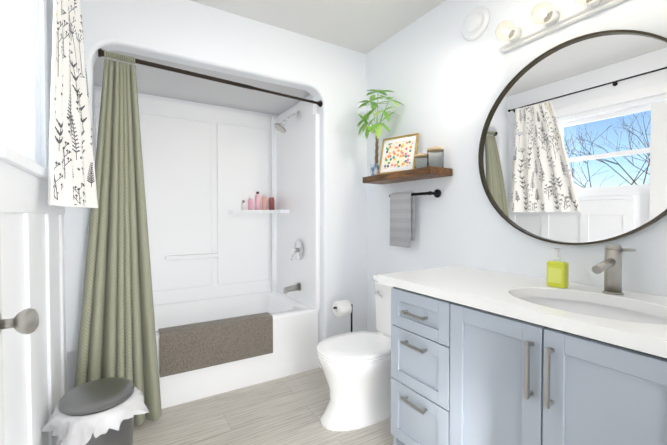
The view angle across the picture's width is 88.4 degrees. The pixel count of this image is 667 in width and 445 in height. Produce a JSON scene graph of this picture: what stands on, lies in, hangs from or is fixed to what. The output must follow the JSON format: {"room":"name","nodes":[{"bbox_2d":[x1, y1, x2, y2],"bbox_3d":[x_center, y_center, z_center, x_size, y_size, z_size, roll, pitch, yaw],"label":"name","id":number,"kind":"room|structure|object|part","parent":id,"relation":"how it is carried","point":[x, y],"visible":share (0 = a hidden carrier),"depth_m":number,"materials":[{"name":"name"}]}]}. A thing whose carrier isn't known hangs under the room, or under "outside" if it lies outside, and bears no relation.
{"room":"bathroom","nodes":[
{"label":"bathroom","id":0,"kind":"room"},
{"bbox_2d":[0,0,53,165],"bbox_3d":[-1.002,-0.088,0.981,0.120,2.460,3.730,-1,1,-31],"label":"wall","id":1,"kind":"structure","parent":0,"point":[49,37],"depth_m":1.37,"materials":[{"name":"white paint"}]},
{"bbox_2d":[0,228,38,444],"bbox_3d":[-0.497,0.127,0.409,0.107,2.028,0.820,-1,1,-31],"label":"door leaf","id":2,"kind":"structure","parent":1,"relation":"in","point":[25,321],"depth_m":0.72,"materials":[{"name":"white paint"}]},
{"bbox_2d":[0,0,48,170],"bbox_3d":[-0.947,-0.622,0.917,0.118,0.860,1.170,-1,1,-31],"label":"window","id":3,"kind":"structure","parent":1,"relation":"in","point":[17,44],"depth_m":1.31,"materials":[{"name":"white"}]},
{"bbox_2d":[0,144,66,444],"bbox_3d":[-1.091,0.470,1.294,0.042,1.333,1.098,-1,1,-31],"label":"trim","id":4,"kind":"structure","parent":1,"relation":"attached to","point":[33,277],"depth_m":1.11,"materials":[{"name":"white wood"}]},
{"bbox_2d":[94,86,277,117],"bbox_3d":[-1.108,-0.127,3.030,2.070,2.460,0.120,-1,1,-31],"label":"wall","id":5,"kind":"structure","parent":0,"point":[196,103],"depth_m":2.92,"materials":[{"name":"white paint"}]},
{"bbox_2d":[93,51,309,114],"bbox_3d":[-0.990,-1.050,2.551,1.553,0.075,0.790,-1,1,-31],"label":"ceiling","id":6,"kind":"structure","parent":0,"point":[161,82],"depth_m":2.59,"materials":[{"name":"grey paint"}]},
{"bbox_2d":[64,0,366,367],"bbox_3d":[-0.589,-0.113,2.292,1.950,2.460,0.100,-1,1,-31],"label":"wall","id":7,"kind":"structure","parent":0,"point":[332,77],"depth_m":2.33,"materials":[{"name":"white paint"}]},
{"bbox_2d":[98,48,322,106],"bbox_3d":[-0.681,-0.904,2.209,1.380,0.092,0.048,-1,1,-31],"label":"shower curtain rod","id":8,"kind":"object","parent":7,"relation":"attached to","point":[116,56],"visible":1,"depth_m":2.07,"materials":[{"name":"brown metal"}]},
{"bbox_2d":[74,58,161,425],"bbox_3d":[-1.165,0.108,1.841,0.422,1.993,0.187,-1,1,-31],"label":"shower curtain","id":9,"kind":"object","parent":8,"relation":"hanging from","point":[117,334],"visible":0.83,"depth_m":1.82,"materials":[{"name":"green fabric"}]},
{"bbox_2d":[133,367,392,444],"bbox_3d":[-0.118,1.182,1.544,2.190,0.100,3.730,-1,1,-31],"label":"floor","id":10,"kind":"structure","parent":0,"point":[288,410],"depth_m":1.94,"materials":[{"name":"wood"}]},
{"bbox_2d":[41,377,148,444],"bbox_3d":[-0.966,0.906,1.414,0.360,0.456,0.357,-1,1,-31],"label":"trash can","id":11,"kind":"object","parent":10,"relation":"on","point":[104,411],"visible":1,"depth_m":1.32,"materials":[{"name":"silver metal"}]},
{"bbox_2d":[66,88,319,408],"bbox_3d":[-0.979,0.070,2.556,1.546,2.085,0.820,-1,1,-31],"label":"shower","id":12,"kind":"object","parent":10,"relation":"on","point":[233,207],"visible":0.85,"depth_m":2.85,"materials":[{"name":"white plastic"}]},
{"bbox_2d":[158,312,272,377],"bbox_3d":[-0.756,0.787,2.267,0.710,0.261,0.109,-1,1,-31],"label":"bath mat","id":13,"kind":"object","parent":12,"relation":"on","point":[191,347],"visible":0.87,"depth_m":2.20,"materials":[{"name":"brown fabric"}]},
{"bbox_2d":[332,300,352,331],"bbox_3d":[0.099,0.840,2.524,0.233,0.544,0.150,-1,1,-31],"label":"toilet paper stand","id":14,"kind":"object","parent":10,"relation":"on","point":[342,308],"visible":0.71,"depth_m":2.47,"materials":[{"name":"white paper"}]},
{"bbox_2d":[316,273,392,430],"bbox_3d":[0.248,0.744,2.075,0.750,0.755,0.508,-1,1,-31],"label":"toilet","id":15,"kind":"object","parent":10,"relation":"on","point":[356,367],"visible":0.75,"depth_m":1.90,"materials":[{"name":"white ceramic"}]},
{"bbox_2d":[382,281,666,444],"bbox_3d":[0.869,0.724,1.194,0.611,0.829,1.400,-1,1,-31],"label":"bathroom vanity","id":16,"kind":"object","parent":10,"relation":"on","point":[482,357],"depth_m":1.14,"materials":[{"name":"grey paint"}]},
{"bbox_2d":[378,266,666,352],"bbox_3d":[0.874,0.288,1.200,0.588,0.040,1.540,-1,1,-31],"label":"countertop","id":17,"kind":"structure","parent":16,"relation":"on","point":[492,289],"depth_m":1.28,"materials":[{"name":"white stone"}]},
{"bbox_2d":[546,248,568,288],"bbox_3d":[0.906,0.185,1.393,0.062,0.158,0.068,-1,1,-31],"label":"soap bottle","id":18,"kind":"object","parent":17,"relation":"on","point":[557,272],"visible":0.98,"depth_m":1.38,"materials":[{"name":"yellow plastic"}]},
{"bbox_2d":[518,289,666,328],"bbox_3d":[0.864,0.370,1.160,0.384,0.147,0.532,-1,1,-31],"label":"sink","id":19,"kind":"object","parent":17,"relation":"in","point":[583,304],"depth_m":1.28,"materials":[{"name":"white ceramic"}]},
{"bbox_2d":[592,245,635,296],"bbox_3d":[1.014,0.176,1.245,0.169,0.182,0.097,-1,1,-31],"label":"faucet","id":20,"kind":"object","parent":17,"relation":"on","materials":[{"name":"silver metal"}]},
{"bbox_2d":[278,94,317,116],"bbox_3d":[-0.284,-0.127,2.999,0.100,2.460,0.790,-1,1,-31],"label":"wall","id":21,"kind":"structure","parent":0,"point":[295,105],"depth_m":2.96,"materials":[{"name":"white paint"}]},
{"bbox_2d":[190,0,444,53],"bbox_3d":[-0.118,-1.378,1.495,2.190,0.100,3.730,-1,1,-31],"label":"ceiling","id":22,"kind":"structure","parent":0,"point":[364,26],"depth_m":2.22,"materials":[{"name":"white paint"}]},
{"bbox_2d":[366,0,666,332],"bbox_3d":[0.766,-0.108,2.058,0.120,2.460,3.730,-1,1,-31],"label":"wall","id":23,"kind":"structure","parent":0,"point":[440,76],"depth_m":1.98,"materials":[{"name":"white paint"}]},
{"bbox_2d":[357,89,452,183],"bbox_3d":[0.400,-0.609,2.277,0.303,0.656,0.752,-1,1,-31],"label":"wood shelf","id":24,"kind":"object","parent":23,"relation":"attached to","point":[398,157],"visible":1,"depth_m":2.30,"materials":[{"name":"brown wood"}]},
{"bbox_2d":[378,133,418,174],"bbox_3d":[0.433,-0.455,2.297,0.275,0.260,0.018,1,-12,43],"label":"art","id":25,"kind":"object","parent":24,"relation":"on","point":[397,153],"depth_m":2.29,"materials":[{"name":"multicoloured paper"}]},
{"bbox_3d":[0.552,-0.379,2.144,0.090,0.113,0.090,-1,1,-31],"label":"jar glass","id":26,"kind":"part","parent":24,"relation":"part of","materials":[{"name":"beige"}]},
{"bbox_3d":[0.609,-0.388,2.050,0.098,0.133,0.098,-1,1,-31],"label":"jar glass","id":27,"kind":"part","parent":24,"relation":"part of","materials":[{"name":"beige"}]},
{"bbox_2d":[389,189,440,247],"bbox_3d":[0.514,-0.023,2.257,0.097,0.371,0.412,-1,1,-31],"label":"towel rail","id":28,"kind":"object","parent":23,"relation":"attached to","point":[402,219],"visible":1,"depth_m":2.26,"materials":[{"name":"grey fabric"}]},
{"bbox_2d":[390,191,414,247],"bbox_3d":[0.460,-0.021,2.302,0.050,0.366,0.193,-1,1,-31],"label":"towel","id":29,"kind":"object","parent":28,"relation":"hanging from","point":[402,204],"depth_m":2.27,"materials":[{"name":"grey fabric"}]},
{"bbox_2d":[461,6,488,40],"bbox_3d":[0.769,-1.095,1.883,0.030,0.172,0.172,-1,1,-31],"label":"air vent","id":30,"kind":"object","parent":23,"relation":"in","point":[475,22],"visible":1,"depth_m":1.86,"materials":[{"name":"white plastic"}]},
{"bbox_2d":[495,0,625,52],"bbox_3d":[1.017,-0.903,1.358,0.155,0.092,0.820,-1,1,-31],"label":"light bar","id":31,"kind":"object","parent":23,"relation":"attached to","point":[546,18],"visible":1,"depth_m":1.50,"materials":[{"name":"white"}]},
{"bbox_2d":[478,30,666,244],"bbox_3d":[1.022,-0.342,1.483,0.028,0.878,0.878,-1,1,-31],"label":"round mirror","id":32,"kind":"object","parent":23,"relation":"attached to","point":[573,145],"visible":1,"depth_m":1.44,"materials":[{"name":"brown mirror"}]},
{"bbox_3d":[-0.857,-1.142,0.912,0.076,0.036,1.881,-1,1,-31],"label":"curtain rod","id":33,"kind":"object","parent":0,"visible":0},
{"bbox_2d":[48,0,97,207],"bbox_3d":[-1.074,-0.603,1.423,0.122,1.073,0.607,-1,1,-31],"label":"floral curtain","id":34,"kind":"object","parent":33,"relation":"hanging from","point":[71,178],"visible":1,"depth_m":1.46,"materials":[{"name":"white fabric"}]}
]}

